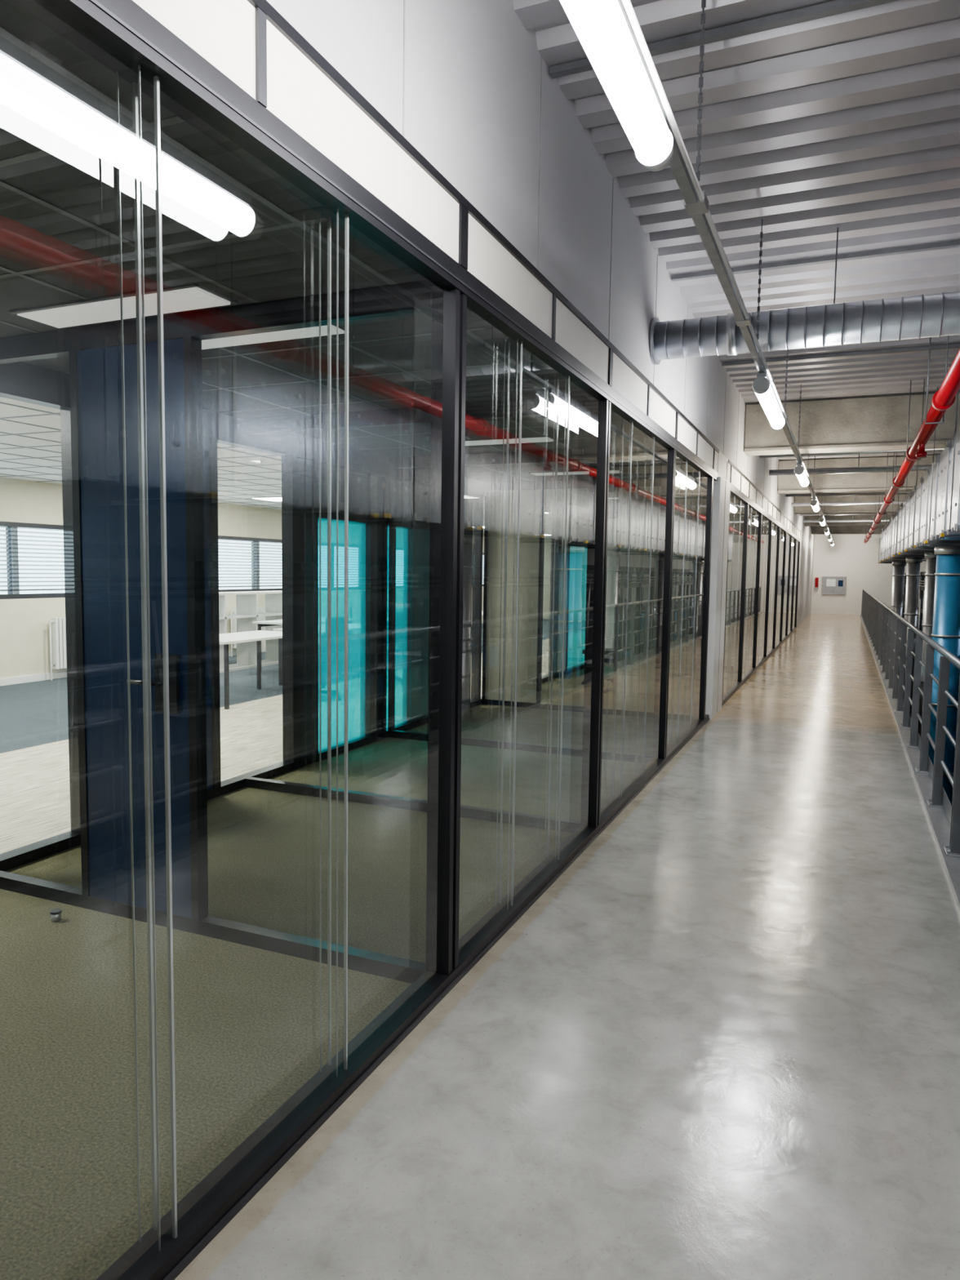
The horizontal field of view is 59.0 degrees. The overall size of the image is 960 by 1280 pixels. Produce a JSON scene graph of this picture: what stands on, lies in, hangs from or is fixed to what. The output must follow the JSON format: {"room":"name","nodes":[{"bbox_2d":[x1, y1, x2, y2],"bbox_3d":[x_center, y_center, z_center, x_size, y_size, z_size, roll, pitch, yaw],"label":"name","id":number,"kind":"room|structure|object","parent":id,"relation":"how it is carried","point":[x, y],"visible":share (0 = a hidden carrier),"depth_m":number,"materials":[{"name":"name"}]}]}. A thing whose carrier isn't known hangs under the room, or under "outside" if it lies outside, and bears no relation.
{"room":"office building corridor","nodes":[
{"label":"office building corridor","id":0,"kind":"room"},
{"bbox_2d":[115,64,348,1251],"bbox_3d":[-0.567,0.081,2.145,0.067,2.505,0.765,3,5,23],"label":"joint","id":1,"kind":"object","parent":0,"point":[136,122],"depth_m":1.87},
{"bbox_2d":[0,477,484,685],"bbox_3d":[-4.725,-1.016,14.519,0.215,2.680,31.000,3,5,23],"label":"wall","id":2,"kind":"structure","parent":0,"point":[24,634],"depth_m":11.45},
{"bbox_2d":[0,520,484,599],"bbox_3d":[-4.691,-1.293,14.484,0.120,1.000,31.000,3,5,23],"label":"window","id":3,"kind":"structure","parent":2,"relation":"in","point":[14,593],"depth_m":11.33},
{"bbox_2d":[0,526,10,591],"bbox_3d":[-6.194,-1.056,11.037,0.030,0.828,0.141,3,5,23],"label":"blind","id":4,"kind":"object","parent":3,"relation":"attached to","point":[4,531],"depth_m":11.05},
{"bbox_2d":[17,527,64,591],"bbox_3d":[-5.972,-1.094,11.552,0.030,0.838,0.713,3,5,23],"label":"blind","id":5,"kind":"object","parent":3,"relation":"attached to","point":[33,540],"depth_m":11.55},
{"bbox_2d":[217,538,253,587],"bbox_3d":[-4.381,-1.370,15.237,0.030,0.838,0.955,3,5,23],"label":"blind","id":6,"kind":"object","parent":3,"relation":"attached to","point":[218,539],"depth_m":15.23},
{"bbox_2d":[259,541,282,586],"bbox_3d":[-3.986,-1.439,16.152,0.030,0.838,0.679,3,5,23],"label":"blind","id":7,"kind":"object","parent":3,"relation":"attached to","point":[260,541],"depth_m":16.16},
{"bbox_2d":[0,396,551,538],"bbox_3d":[-1.957,-2.248,13.232,6.200,0.076,31.000,3,5,23],"label":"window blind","id":8,"kind":"structure","parent":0,"point":[30,433],"depth_m":8.98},
{"bbox_2d":[0,0,679,513],"bbox_3d":[2.083,-1.967,11.509,2.600,0.063,31.000,3,5,23],"label":"ceiling","id":9,"kind":"structure","parent":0,"point":[228,230],"depth_m":2.85,"materials":[{"name":"metal"}]},
{"bbox_2d":[8,283,237,328],"bbox_3d":[-1.429,-1.319,3.379,0.960,0.011,0.240,3,5,23],"label":"ceiling light panel","id":10,"kind":"object","parent":9,"relation":"attached to","point":[188,297],"depth_m":3.35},
{"bbox_2d":[201,324,351,350],"bbox_3d":[-1.048,-1.344,3.758,0.960,0.011,0.240,3,5,23],"label":"ceiling light panel","id":11,"kind":"object","parent":9,"relation":"attached to","point":[308,332],"depth_m":3.75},
{"bbox_2d":[465,435,555,445],"bbox_3d":[0.118,-1.567,6.710,0.960,0.011,0.240,3,5,23],"label":"ceiling light panel","id":12,"kind":"object","parent":9,"relation":"attached to","point":[537,438],"depth_m":6.63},
{"bbox_2d":[528,469,625,475],"bbox_3d":[0.988,-1.718,8.725,0.960,0.011,0.240,3,5,23],"label":"ceiling light panel","id":13,"kind":"object","parent":9,"relation":"attached to","point":[611,471],"depth_m":8.71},
{"bbox_2d":[0,613,959,1279],"bbox_3d":[2.345,0.333,17.573,10.920,0.300,42.000,3,5,23],"label":"floor","id":14,"kind":"structure","parent":0,"point":[722,1042],"depth_m":2.98,"materials":[{"name":"concrete"}]},
{"bbox_2d":[49,908,62,922],"bbox_3d":[-1.879,1.220,3.763,0.047,0.045,0.048,3,5,23],"label":"door stop","id":15,"kind":"object","parent":14,"relation":"on","point":[55,913],"visible":1,"depth_m":3.75,"materials":[{"name":"metal"}]},
{"bbox_2d":[48,617,66,680],"bbox_3d":[-5.686,0.098,11.944,0.145,0.850,0.891,3,5,23],"label":"radiator","id":16,"kind":"object","parent":14,"relation":"on","point":[57,626],"visible":0.37,"depth_m":11.60,"materials":[{"name":"metal"}]},
{"bbox_2d":[0,280,431,983],"bbox_3d":[-1.331,-0.041,3.629,2.499,2.596,0.060,3,5,23],"label":"frame","id":17,"kind":"object","parent":14,"relation":"on","point":[94,352],"depth_m":3.64,"materials":[{"name":"metal"}]},
{"bbox_2d":[230,607,264,657],"bbox_3d":[-4.223,-0.156,15.332,0.145,0.850,0.891,3,5,23],"label":"radiator","id":18,"kind":"object","parent":14,"relation":"on","point":[233,621],"visible":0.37,"depth_m":14.97,"materials":[{"name":"metal"}]},
{"bbox_2d":[218,590,282,673],"bbox_3d":[-3.694,-0.169,13.483,0.400,1.190,3.000,3,5,23],"label":"open shelf unit","id":19,"kind":"object","parent":14,"relation":"on","point":[246,602],"visible":0.28,"depth_m":13.47,"materials":[{"name":"white paint"}]},
{"bbox_2d":[219,630,282,709],"bbox_3d":[-2.836,0.325,10.201,0.800,0.760,1.600,3,5,23],"label":"office desk","id":20,"kind":"object","parent":14,"relation":"on","point":[258,636],"visible":0.51,"depth_m":9.94,"materials":[{"name":"laminate"}]},
{"bbox_2d":[253,619,282,630],"bbox_3d":[-2.752,0.065,13.421,0.800,0.760,1.600,3,5,23],"label":"office desk","id":21,"kind":"object","parent":14,"relation":"on","point":[277,622],"visible":0.24,"depth_m":12.85,"materials":[{"name":"white paint"}]},
{"bbox_2d":[273,628,282,684],"bbox_3d":[-2.084,0.195,11.942,0.800,0.760,1.600,3,5,23],"label":"office desk","id":22,"kind":"object","parent":14,"relation":"on","point":[280,640],"visible":0.18,"depth_m":11.40,"materials":[{"name":"white paint"}]},
{"bbox_2d":[0,361,588,871],"bbox_3d":[0.910,-0.697,12.094,0.100,2.598,31.030,3,5,23],"label":"wall","id":23,"kind":"structure","parent":14,"relation":"on","point":[368,472],"depth_m":7.17,"materials":[{"name":"paint"}]},
{"bbox_2d":[8,0,728,1279],"bbox_3d":[0.478,-0.230,4.517,0.106,2.880,11.475,3,5,23],"label":"frame","id":24,"kind":"object","parent":14,"relation":"on","point":[120,35],"visible":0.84,"depth_m":3.03,"materials":[{"name":"metal"}]},
{"bbox_2d":[126,653,180,714],"bbox_3d":[-1.386,0.185,3.600,0.220,0.250,0.074,3,5,23],"label":"door handle","id":25,"kind":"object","parent":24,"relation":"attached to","point":[173,660],"depth_m":3.59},
{"bbox_2d":[132,0,718,471],"bbox_3d":[0.347,-1.508,4.080,0.095,0.205,10.745,3,5,23],"label":"panels","id":26,"kind":"object","parent":24,"relation":"attached to","point":[222,32],"visible":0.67,"depth_m":2.44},
{"bbox_2d":[667,456,710,751],"bbox_3d":[1.912,-0.349,7.883,0.058,2.505,2.010,3,5,23],"label":"glazing","id":27,"kind":"object","parent":24,"relation":"attached to","point":[694,503],"visible":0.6,"depth_m":7.91,"materials":[{"name":"clear glass"}]},
{"bbox_2d":[242,395,591,832],"bbox_3d":[-0.508,-0.184,5.533,2.498,2.596,0.060,3,5,23],"label":"frame","id":28,"kind":"object","parent":14,"relation":"on","point":[535,407],"depth_m":5.45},
{"bbox_2d":[581,648,614,687],"bbox_3d":[1.749,0.130,11.919,0.546,0.999,0.587,3,5,23],"label":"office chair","id":29,"kind":"object","parent":14,"relation":"on","point":[607,651],"visible":0.27,"depth_m":11.81,"materials":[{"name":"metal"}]},
{"bbox_2d":[603,654,613,693],"bbox_3d":[1.813,0.222,10.807,0.546,0.999,0.587,3,5,23],"label":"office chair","id":30,"kind":"object","parent":14,"relation":"on","point":[609,659],"visible":0.18,"depth_m":10.79,"materials":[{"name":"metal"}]},
{"bbox_2d":[705,476,729,719],"bbox_3d":[2.618,-0.461,9.480,0.154,2.600,0.800,3,5,23],"label":"pillar","id":31,"kind":"structure","parent":14,"relation":"on","point":[721,497],"depth_m":9.20,"materials":[{"name":"paint"}]},
{"bbox_2d":[717,450,728,481],"bbox_3d":[2.623,-1.897,9.370,0.120,0.280,0.800,3,5,23],"label":"panel","id":32,"kind":"object","parent":31,"relation":"on","point":[722,460],"visible":0.43,"depth_m":9.28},
{"bbox_2d":[721,459,802,706],"bbox_3d":[6.280,-1.238,17.956,0.106,2.880,17.730,3,5,23],"label":"frame","id":33,"kind":"object","parent":14,"relation":"on","point":[733,489],"visible":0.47,"depth_m":13.88,"materials":[{"name":"metal"}]},
{"bbox_2d":[722,492,746,697],"bbox_3d":[3.286,-0.588,11.066,0.058,2.505,1.960,3,5,23],"label":"glazing","id":34,"kind":"object","parent":33,"relation":"attached to","point":[736,504],"visible":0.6,"depth_m":11.06,"materials":[{"name":"clear glass"}]},
{"bbox_2d":[742,505,759,679],"bbox_3d":[4.096,-0.729,12.943,0.058,2.505,1.960,3,5,23],"label":"glazing","id":35,"kind":"object","parent":33,"relation":"attached to","point":[754,522],"visible":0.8,"depth_m":12.97,"materials":[{"name":"clear glass"}]},
{"bbox_2d":[755,515,770,665],"bbox_3d":[4.907,-0.870,14.821,0.058,2.505,1.960,3,5,23],"label":"glazing","id":36,"kind":"object","parent":33,"relation":"attached to","point":[765,541],"visible":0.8,"depth_m":14.88,"materials":[{"name":"clear glass"}]},
{"bbox_2d":[727,462,799,538],"bbox_3d":[6.120,-2.511,17.450,0.095,0.205,16.850,3,5,23],"label":"panels","id":37,"kind":"object","parent":33,"relation":"attached to","point":[735,477],"visible":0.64,"depth_m":12.69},
{"bbox_2d":[766,522,778,654],"bbox_3d":[5.718,-1.011,16.699,0.058,2.505,1.960,3,5,23],"label":"glazing","id":38,"kind":"object","parent":33,"relation":"attached to","point":[774,540],"visible":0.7,"depth_m":16.79,"materials":[{"name":"clear glass"}]},
{"bbox_2d":[775,528,785,645],"bbox_3d":[6.528,-1.151,18.576,0.058,2.505,1.960,3,5,23],"label":"glazing","id":39,"kind":"object","parent":33,"relation":"attached to","point":[783,536],"visible":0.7,"depth_m":18.68,"materials":[{"name":"clear glass"}]},
{"bbox_2d":[782,533,791,639],"bbox_3d":[7.339,-1.292,20.454,0.058,2.505,1.960,3,5,23],"label":"glazing","id":40,"kind":"object","parent":33,"relation":"attached to","point":[788,541],"visible":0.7,"depth_m":20.58,"materials":[{"name":"clear glass"}]},
{"bbox_2d":[787,537,795,632],"bbox_3d":[8.150,-1.433,22.331,0.058,2.505,1.960,3,5,23],"label":"glazing","id":41,"kind":"object","parent":33,"relation":"attached to","point":[793,548],"visible":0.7,"depth_m":22.49,"materials":[{"name":"clear glass"}]},
{"bbox_2d":[792,539,799,628],"bbox_3d":[8.960,-1.574,24.209,0.058,2.505,1.960,3,5,23],"label":"glazing","id":42,"kind":"object","parent":33,"relation":"attached to","point":[797,542],"visible":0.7,"depth_m":24.40,"materials":[{"name":"clear glass"}]},
{"bbox_2d":[859,588,959,912],"bbox_3d":[7.291,-0.115,15.404,0.150,1.084,41.000,3,5,23],"label":"railing","id":43,"kind":"object","parent":14,"relation":"on","point":[883,629],"visible":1,"depth_m":6.79,"materials":[{"name":"metal"}]},
{"bbox_2d":[387,445,662,763],"bbox_3d":[0.310,-0.326,7.430,2.499,2.596,0.060,3,5,23],"label":"frame","id":44,"kind":"object","parent":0,"point":[637,452],"depth_m":7.56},
{"bbox_2d":[495,338,570,909],"bbox_3d":[0.263,-0.063,4.068,0.067,2.505,0.732,3,5,23],"label":"joint","id":45,"kind":"object","parent":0,"point":[522,342],"depth_m":3.83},
{"bbox_2d":[266,0,814,627],"bbox_3d":[5.466,-1.604,16.080,0.153,3.890,42.000,3,5,23],"label":"wall","id":46,"kind":"structure","parent":0,"point":[471,88],"depth_m":3.53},
{"bbox_2d":[648,291,959,364],"bbox_3d":[5.885,-1.836,3.872,10.200,0.310,0.310,3,5,23],"label":"ventilation duct","id":47,"kind":"object","parent":46,"relation":"attached to","point":[931,315],"visible":0.96,"depth_m":5.38,"materials":[{"name":"metal"}]},
{"bbox_2d":[542,538,552,618],"bbox_3d":[5.365,-2.005,27.121,8.750,2.900,0.200,3,5,23],"label":"wall","id":48,"kind":"structure","parent":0,"point":[547,560],"depth_m":28.36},
{"bbox_2d":[481,476,679,719],"bbox_3d":[1.200,-0.480,9.490,2.499,2.596,0.060,3,5,23],"label":"frame","id":49,"kind":"object","parent":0,"point":[532,495],"depth_m":9.67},
{"bbox_2d":[604,513,617,656],"bbox_3d":[3.296,-0.845,14.345,2.499,2.596,0.060,3,5,23],"label":"wall","id":50,"kind":"structure","parent":0,"point":[612,528],"depth_m":14.74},
{"bbox_2d":[610,419,654,799],"bbox_3d":[1.078,-0.205,5.955,0.067,2.505,0.738,3,5,23],"label":"joint","id":51,"kind":"object","parent":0,"point":[622,428],"depth_m":5.73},
{"bbox_2d":[670,462,700,742],"bbox_3d":[1.902,-0.348,7.864,0.067,2.505,0.748,3,5,23],"label":"joint","id":52,"kind":"object","parent":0,"point":[677,540],"depth_m":7.56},
{"bbox_2d":[727,495,741,691],"bbox_3d":[3.276,-0.587,11.047,0.067,2.505,0.732,3,5,23],"label":"joint","id":53,"kind":"object","parent":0,"point":[735,495],"depth_m":10.83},
{"bbox_2d":[512,0,959,460],"bbox_3d":[10.306,-3.212,13.851,10.650,0.055,41.965,3,5,23],"label":"ceiling","id":54,"kind":"structure","parent":0,"point":[849,122],"depth_m":4.53,"materials":[{"name":"metal"}]},
{"bbox_2d":[695,0,706,191],"bbox_3d":[0.822,-2.043,3.160,0.015,0.811,0.015,-1,5,-22],"label":"suspension chain","id":55,"kind":"object","parent":54,"relation":"hanging from","point":[703,2],"visible":0.85,"depth_m":3.16,"materials":[{"name":"metal"}]},
{"bbox_2d":[620,0,833,541],"bbox_3d":[6.019,-2.520,15.227,0.073,0.040,39.000,3,5,23],"label":"rail","id":56,"kind":"object","parent":55,"relation":"hanging from","point":[695,203],"visible":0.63,"depth_m":3.29,"materials":[{"name":"metal"}]},
{"bbox_2d":[560,0,674,171],"bbox_3d":[0.223,-1.423,1.834,0.114,0.140,1.612,3,5,23],"label":"fluorescent light","id":57,"kind":"object","parent":56,"relation":"attached to","point":[602,28],"visible":1,"depth_m":2.10,"materials":[{"name":"white"}]},
{"bbox_2d":[752,372,785,429],"bbox_3d":[2.173,-1.762,6.350,0.114,0.140,1.612,3,5,23],"label":"fluorescent light","id":58,"kind":"object","parent":56,"relation":"attached to","point":[762,386],"visible":1,"depth_m":5.96,"materials":[{"name":"white"}]},
{"bbox_2d":[794,462,808,486],"bbox_3d":[4.122,-2.100,10.865,0.114,0.140,1.612,3,5,23],"label":"fluorescent light","id":59,"kind":"object","parent":56,"relation":"attached to","point":[799,470],"visible":1,"depth_m":10.36,"materials":[{"name":"white"}]},
{"bbox_2d":[795,470,808,486],"bbox_3d":[4.118,-2.087,10.856,0.108,0.108,1.490,3,5,23],"label":"diffuser","id":60,"kind":"object","parent":59,"relation":"attached to","point":[802,477],"depth_m":10.80,"materials":[{"name":"white"}]},
{"bbox_2d":[809,497,819,511],"bbox_3d":[6.072,-2.439,15.381,0.114,0.140,1.612,3,5,23],"label":"fluorescent light","id":61,"kind":"object","parent":56,"relation":"attached to","point":[814,504],"visible":1,"depth_m":14.72,"materials":[{"name":"white"}]},
{"bbox_2d":[811,503,819,511],"bbox_3d":[6.067,-2.425,15.372,0.108,0.108,1.490,3,5,23],"label":"diffuser","id":62,"kind":"object","parent":61,"relation":"attached to","point":[815,507],"depth_m":15.19,"materials":[{"name":"white"}]},
{"bbox_2d":[818,516,825,526],"bbox_3d":[8.021,-2.778,19.896,0.114,0.140,1.612,3,5,23],"label":"fluorescent light","id":63,"kind":"object","parent":56,"relation":"attached to","point":[821,520],"visible":1,"depth_m":19.22,"materials":[{"name":"white"}]},
{"bbox_2d":[549,0,899,79],"bbox_3d":[5.012,-2.254,1.707,10.240,0.030,0.040,3,5,23],"label":"beam","id":64,"kind":"structure","parent":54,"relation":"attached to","point":[837,6],"depth_m":3.39,"materials":[{"name":"metal"}]},
{"bbox_2d":[755,218,763,339],"bbox_3d":[1.743,-2.204,5.295,0.015,0.811,0.015,-1,5,-22],"label":"suspension chain","id":65,"kind":"object","parent":54,"relation":"hanging from","point":[761,232],"visible":0.93,"depth_m":5.29,"materials":[{"name":"metal"}]},
{"bbox_2d":[784,349,788,413],"bbox_3d":[2.771,-2.382,7.676,0.015,0.811,0.015,-1,5,-22],"label":"suspension chain","id":66,"kind":"object","parent":54,"relation":"hanging from","point":[787,353],"visible":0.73,"depth_m":7.68,"materials":[{"name":"metal"}]},
{"bbox_2d":[797,384,801,448],"bbox_3d":[3.692,-2.542,9.810,0.015,0.811,0.015,-1,5,-22],"label":"suspension chain","id":67,"kind":"object","parent":54,"relation":"hanging from","point":[801,384],"visible":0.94,"depth_m":9.80,"materials":[{"name":"metal"}]},
{"bbox_2d":[671,240,959,280],"bbox_3d":[6.119,-2.447,4.271,10.240,0.030,0.040,3,5,23],"label":"beam","id":68,"kind":"structure","parent":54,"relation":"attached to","point":[956,243],"depth_m":5.85,"materials":[{"name":"metal"}]},
{"bbox_2d":[833,227,838,303],"bbox_3d":[2.263,-2.376,5.396,0.009,0.469,0.010,3,5,23],"label":"rod","id":69,"kind":"object","parent":54,"relation":"hanging from","point":[837,228],"visible":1,"depth_m":5.39,"materials":[{"name":"metal"}]},
{"bbox_2d":[721,343,959,366],"bbox_3d":[7.226,-2.639,6.836,10.240,0.030,0.040,3,5,23],"label":"beam","id":70,"kind":"structure","parent":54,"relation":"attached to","point":[953,345],"depth_m":8.36,"materials":[{"name":"metal"}]},
{"bbox_2d":[802,515,888,522],"bbox_3d":[14.400,-3.600,23.537,10.180,0.598,0.080,3,5,23],"label":"pipe","id":71,"kind":"object","parent":54,"relation":"hanging from","point":[847,520],"visible":0.38,"depth_m":25.04,"materials":[{"name":"metal"}]},
{"bbox_2d":[799,512,893,515],"bbox_3d":[13.610,-3.503,21.702,10.180,0.518,0.120,3,5,23],"label":"pipe","id":72,"kind":"object","parent":54,"relation":"hanging from","point":[886,513],"visible":0.09,"depth_m":23.23,"materials":[{"name":"metal"}]},
{"bbox_2d":[791,495,903,506],"bbox_3d":[12.068,-3.220,18.131,10.180,0.548,0.080,3,5,23],"label":"pipe","id":73,"kind":"object","parent":54,"relation":"hanging from","point":[860,503],"visible":0.61,"depth_m":19.63,"materials":[{"name":"metal"}]},
{"bbox_2d":[811,525,884,534],"bbox_3d":[17.386,-4.111,30.371,10.275,0.605,0.410,3,5,23],"label":"concrete beam","id":74,"kind":"structure","parent":54,"relation":"attached to","point":[835,530],"depth_m":31.78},
{"bbox_2d":[785,491,910,497],"bbox_3d":[11.238,-3.096,16.206,10.180,0.508,0.100,3,5,23],"label":"pipe","id":75,"kind":"object","parent":54,"relation":"hanging from","point":[900,492],"visible":0.46,"depth_m":17.72,"materials":[{"name":"metal"}]},
{"bbox_2d":[804,514,893,526],"bbox_3d":[15.093,-3.712,25.059,10.275,0.605,0.410,3,5,23],"label":"concrete beam","id":76,"kind":"structure","parent":54,"relation":"attached to","point":[889,516],"depth_m":26.47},
{"bbox_2d":[768,453,932,475],"bbox_3d":[9.577,-2.807,12.359,10.180,0.508,0.100,3,5,23],"label":"pipe","id":77,"kind":"object","parent":54,"relation":"hanging from","point":[858,469],"visible":0.79,"depth_m":13.85,"materials":[{"name":"metal"}]},
{"bbox_2d":[794,494,908,514],"bbox_3d":[12.799,-3.314,19.746,10.275,0.605,0.410,3,5,23],"label":"concrete beam","id":78,"kind":"structure","parent":54,"relation":"attached to","point":[828,508],"depth_m":21.15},
{"bbox_2d":[743,391,959,455],"bbox_3d":[8.212,-2.517,9.122,10.275,0.605,0.410,3,5,23],"label":"concrete beam","id":79,"kind":"structure","parent":54,"relation":"attached to","point":[870,424],"depth_m":10.50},
{"bbox_2d":[759,448,944,457],"bbox_3d":[8.866,-2.718,10.708,10.180,0.438,0.060,3,5,23],"label":"pipe","id":80,"kind":"object","parent":54,"relation":"hanging from","point":[936,449],"visible":0.46,"depth_m":12.23,"materials":[{"name":"metal"}]},
{"bbox_2d":[777,454,937,493],"bbox_3d":[10.505,-2.916,14.434,10.275,0.605,0.410,3,5,23],"label":"concrete beam","id":81,"kind":"structure","parent":54,"relation":"attached to","point":[860,482],"depth_m":15.80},
{"bbox_2d":[884,453,897,501],"bbox_3d":[7.128,-2.853,14.723,0.144,0.888,0.030,3,5,23],"label":"hanger","id":82,"kind":"object","parent":54,"relation":"hanging from","point":[887,453],"visible":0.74,"depth_m":14.73,"materials":[{"name":"metal"}]},
{"bbox_2d":[895,491,899,554],"bbox_3d":[8.212,-2.557,16.679,0.010,1.764,0.012,3,5,23],"label":"rod","id":83,"kind":"object","parent":54,"relation":"hanging from","point":[899,491],"visible":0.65,"depth_m":16.70,"materials":[{"name":"metal"}]},
{"bbox_2d":[894,555,924,556],"bbox_3d":[8.654,-1.641,16.557,1.010,0.028,0.040,3,5,23],"label":"support bar","id":84,"kind":"object","parent":83,"relation":"hanging from","point":[895,555],"visible":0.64,"depth_m":16.64,"materials":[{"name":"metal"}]},
{"bbox_2d":[902,475,907,551],"bbox_3d":[7.263,-2.392,14.481,0.010,1.764,0.012,3,5,23],"label":"rod","id":85,"kind":"object","parent":54,"relation":"hanging from","point":[907,475],"visible":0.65,"depth_m":14.50,"materials":[{"name":"metal"}]},
{"bbox_2d":[902,551,930,553],"bbox_3d":[7.705,-1.476,14.359,1.010,0.028,0.040,3,5,23],"label":"support bar","id":86,"kind":"object","parent":85,"relation":"hanging from","point":[902,552],"visible":0.56,"depth_m":14.47,"materials":[{"name":"metal"}]},
{"bbox_2d":[906,378,924,460],"bbox_3d":[4.874,-2.462,9.502,0.144,0.888,0.030,3,5,23],"label":"hanger","id":87,"kind":"object","parent":54,"relation":"hanging from","point":[919,459],"visible":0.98,"depth_m":9.50,"materials":[{"name":"metal"}]},
{"bbox_2d":[912,460,918,547],"bbox_3d":[6.314,-2.227,12.283,0.010,1.764,0.012,3,5,23],"label":"rod","id":88,"kind":"object","parent":54,"relation":"hanging from","point":[917,460],"visible":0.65,"depth_m":12.30,"materials":[{"name":"metal"}]},
{"bbox_2d":[928,386,937,540],"bbox_3d":[5.286,-2.049,9.901,0.010,1.764,0.012,3,5,23],"label":"rod","id":89,"kind":"object","parent":54,"relation":"hanging from","point":[937,387],"visible":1,"depth_m":9.92,"materials":[{"name":"metal"}]},
{"bbox_2d":[927,540,959,542],"bbox_3d":[5.728,-1.133,9.779,1.010,0.028,0.040,3,5,23],"label":"support bar","id":90,"kind":"object","parent":89,"relation":"hanging from","point":[929,541],"visible":1,"depth_m":9.89,"materials":[{"name":"metal"}]},
{"bbox_2d":[924,335,949,424],"bbox_3d":[3.886,-2.290,7.213,0.144,0.888,0.030,3,5,23],"label":"hanger","id":91,"kind":"object","parent":54,"relation":"hanging from","point":[926,423],"visible":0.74,"depth_m":7.23,"materials":[{"name":"metal"}]},
{"bbox_2d":[949,391,958,531],"bbox_3d":[4.416,-1.898,7.886,0.010,1.764,0.012,3,5,23],"label":"rod","id":92,"kind":"object","parent":54,"relation":"hanging from","point":[957,391],"visible":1,"depth_m":7.90,"materials":[{"name":"metal"}]},
{"bbox_2d":[745,511,756,671],"bbox_3d":[4.087,-0.728,12.925,0.067,2.505,0.732,3,5,23],"label":"joint","id":93,"kind":"object","parent":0,"point":[756,511],"depth_m":12.70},
{"bbox_2d":[758,525,767,655],"bbox_3d":[4.897,-0.868,14.803,0.067,2.505,0.732,3,5,23],"label":"joint","id":94,"kind":"object","parent":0,"point":[763,526],"depth_m":14.57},
{"bbox_2d":[768,525,776,650],"bbox_3d":[5.708,-1.009,16.680,0.067,2.505,0.732,3,5,23],"label":"joint","id":95,"kind":"object","parent":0,"point":[773,526],"depth_m":16.46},
{"bbox_2d":[810,533,926,614],"bbox_3d":[18.602,-0.864,33.502,10.650,7.970,0.200,3,5,23],"label":"wall","id":96,"kind":"structure","parent":0,"point":[849,557],"depth_m":34.74,"materials":[{"name":"white paint"}]},
{"bbox_2d":[821,576,845,594],"bbox_3d":[14.574,-2.251,34.984,0.900,0.740,0.060,3,5,23],"label":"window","id":97,"kind":"structure","parent":96,"relation":"in","point":[830,584],"depth_m":34.98,"materials":[{"name":"metal"}]},
{"bbox_3d":[-0.745,-2.290,12.815,8.750,0.110,31.200,3,5,23],"label":"ceiling","id":98,"kind":"structure","parent":0,"visible":0},
{"bbox_2d":[251,497,281,501],"bbox_3d":[-3.230,-2.250,13.563,0.600,0.009,0.600,3,5,23],"label":"light panel","id":99,"kind":"object","parent":98,"relation":"attached to","point":[271,499],"visible":0.63,"depth_m":13.42,"materials":[{"name":"white paint"}]},
{"bbox_3d":[11.196,4.756,14.084,8.480,0.300,42.000,3,5,23],"label":"floor","id":100,"kind":"structure","parent":0,"visible":0},
{"bbox_2d":[890,561,906,684],"bbox_3d":[10.918,0.931,22.433,0.340,5.965,0.340,3,5,23],"label":"riser pipe","id":101,"kind":"object","parent":100,"relation":"on","point":[898,576],"visible":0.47,"depth_m":22.14,"materials":[{"name":"metal"}]},
{"bbox_2d":[902,557,922,715],"bbox_3d":[8.822,1.295,17.578,0.300,5.965,0.300,3,5,23],"label":"riser pipe","id":102,"kind":"object","parent":100,"relation":"on","point":[913,574],"visible":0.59,"depth_m":17.31,"materials":[{"name":"metal"}]},
{"bbox_2d":[902,571,925,635],"bbox_3d":[8.755,1.617,15.175,1.085,5.710,28.580,3,5,23],"label":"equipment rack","id":103,"kind":"object","parent":100,"relation":"on","point":[922,588],"visible":0.02,"depth_m":21.26,"materials":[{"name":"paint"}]},
{"bbox_2d":[917,551,936,737],"bbox_3d":[7.122,1.591,13.640,0.260,5.965,0.260,3,5,23],"label":"riser pipe","id":104,"kind":"object","parent":100,"relation":"on","point":[931,566],"visible":0.35,"depth_m":13.41,"materials":[{"name":"metal"}]},
{"bbox_2d":[928,546,959,804],"bbox_3d":[6.094,1.769,11.259,0.420,5.965,0.420,3,5,23],"label":"riser pipe","id":105,"kind":"object","parent":100,"relation":"on","point":[946,613],"visible":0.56,"depth_m":10.98,"materials":[{"name":"metal"}]},
{"bbox_3d":[7.223,-2.183,11.894,0.010,1.764,0.012,3,5,23],"label":"rod","id":106,"kind":"object","parent":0,"visible":0},
{"bbox_2d":[911,547,934,549],"bbox_3d":[6.756,-1.311,12.161,1.010,0.028,0.040,3,5,23],"label":"support bar","id":107,"kind":"object","parent":106,"relation":"hanging from","point":[912,548],"visible":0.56,"depth_m":12.29,"materials":[{"name":"metal"}]},
{"bbox_2d":[879,429,959,562],"bbox_3d":[7.795,-2.024,14.588,0.865,1.025,26.835,3,5,23],"label":"duct","id":108,"kind":"object","parent":107,"relation":"on","point":[943,464],"visible":0.89,"depth_m":11.12,"materials":[{"name":"metal"}]},
{"bbox_3d":[9.501,-3.266,20.219,0.144,0.888,0.030,3,5,23],"label":"hanger","id":109,"kind":"object","parent":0,"visible":0},
{"bbox_2d":[863,348,959,543],"bbox_3d":[7.320,-2.459,15.216,0.156,0.268,41.000,3,5,23],"label":"pipe","id":110,"kind":"object","parent":109,"relation":"hanging from","point":[944,398],"visible":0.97,"depth_m":7.71,"materials":[{"name":"metal"}]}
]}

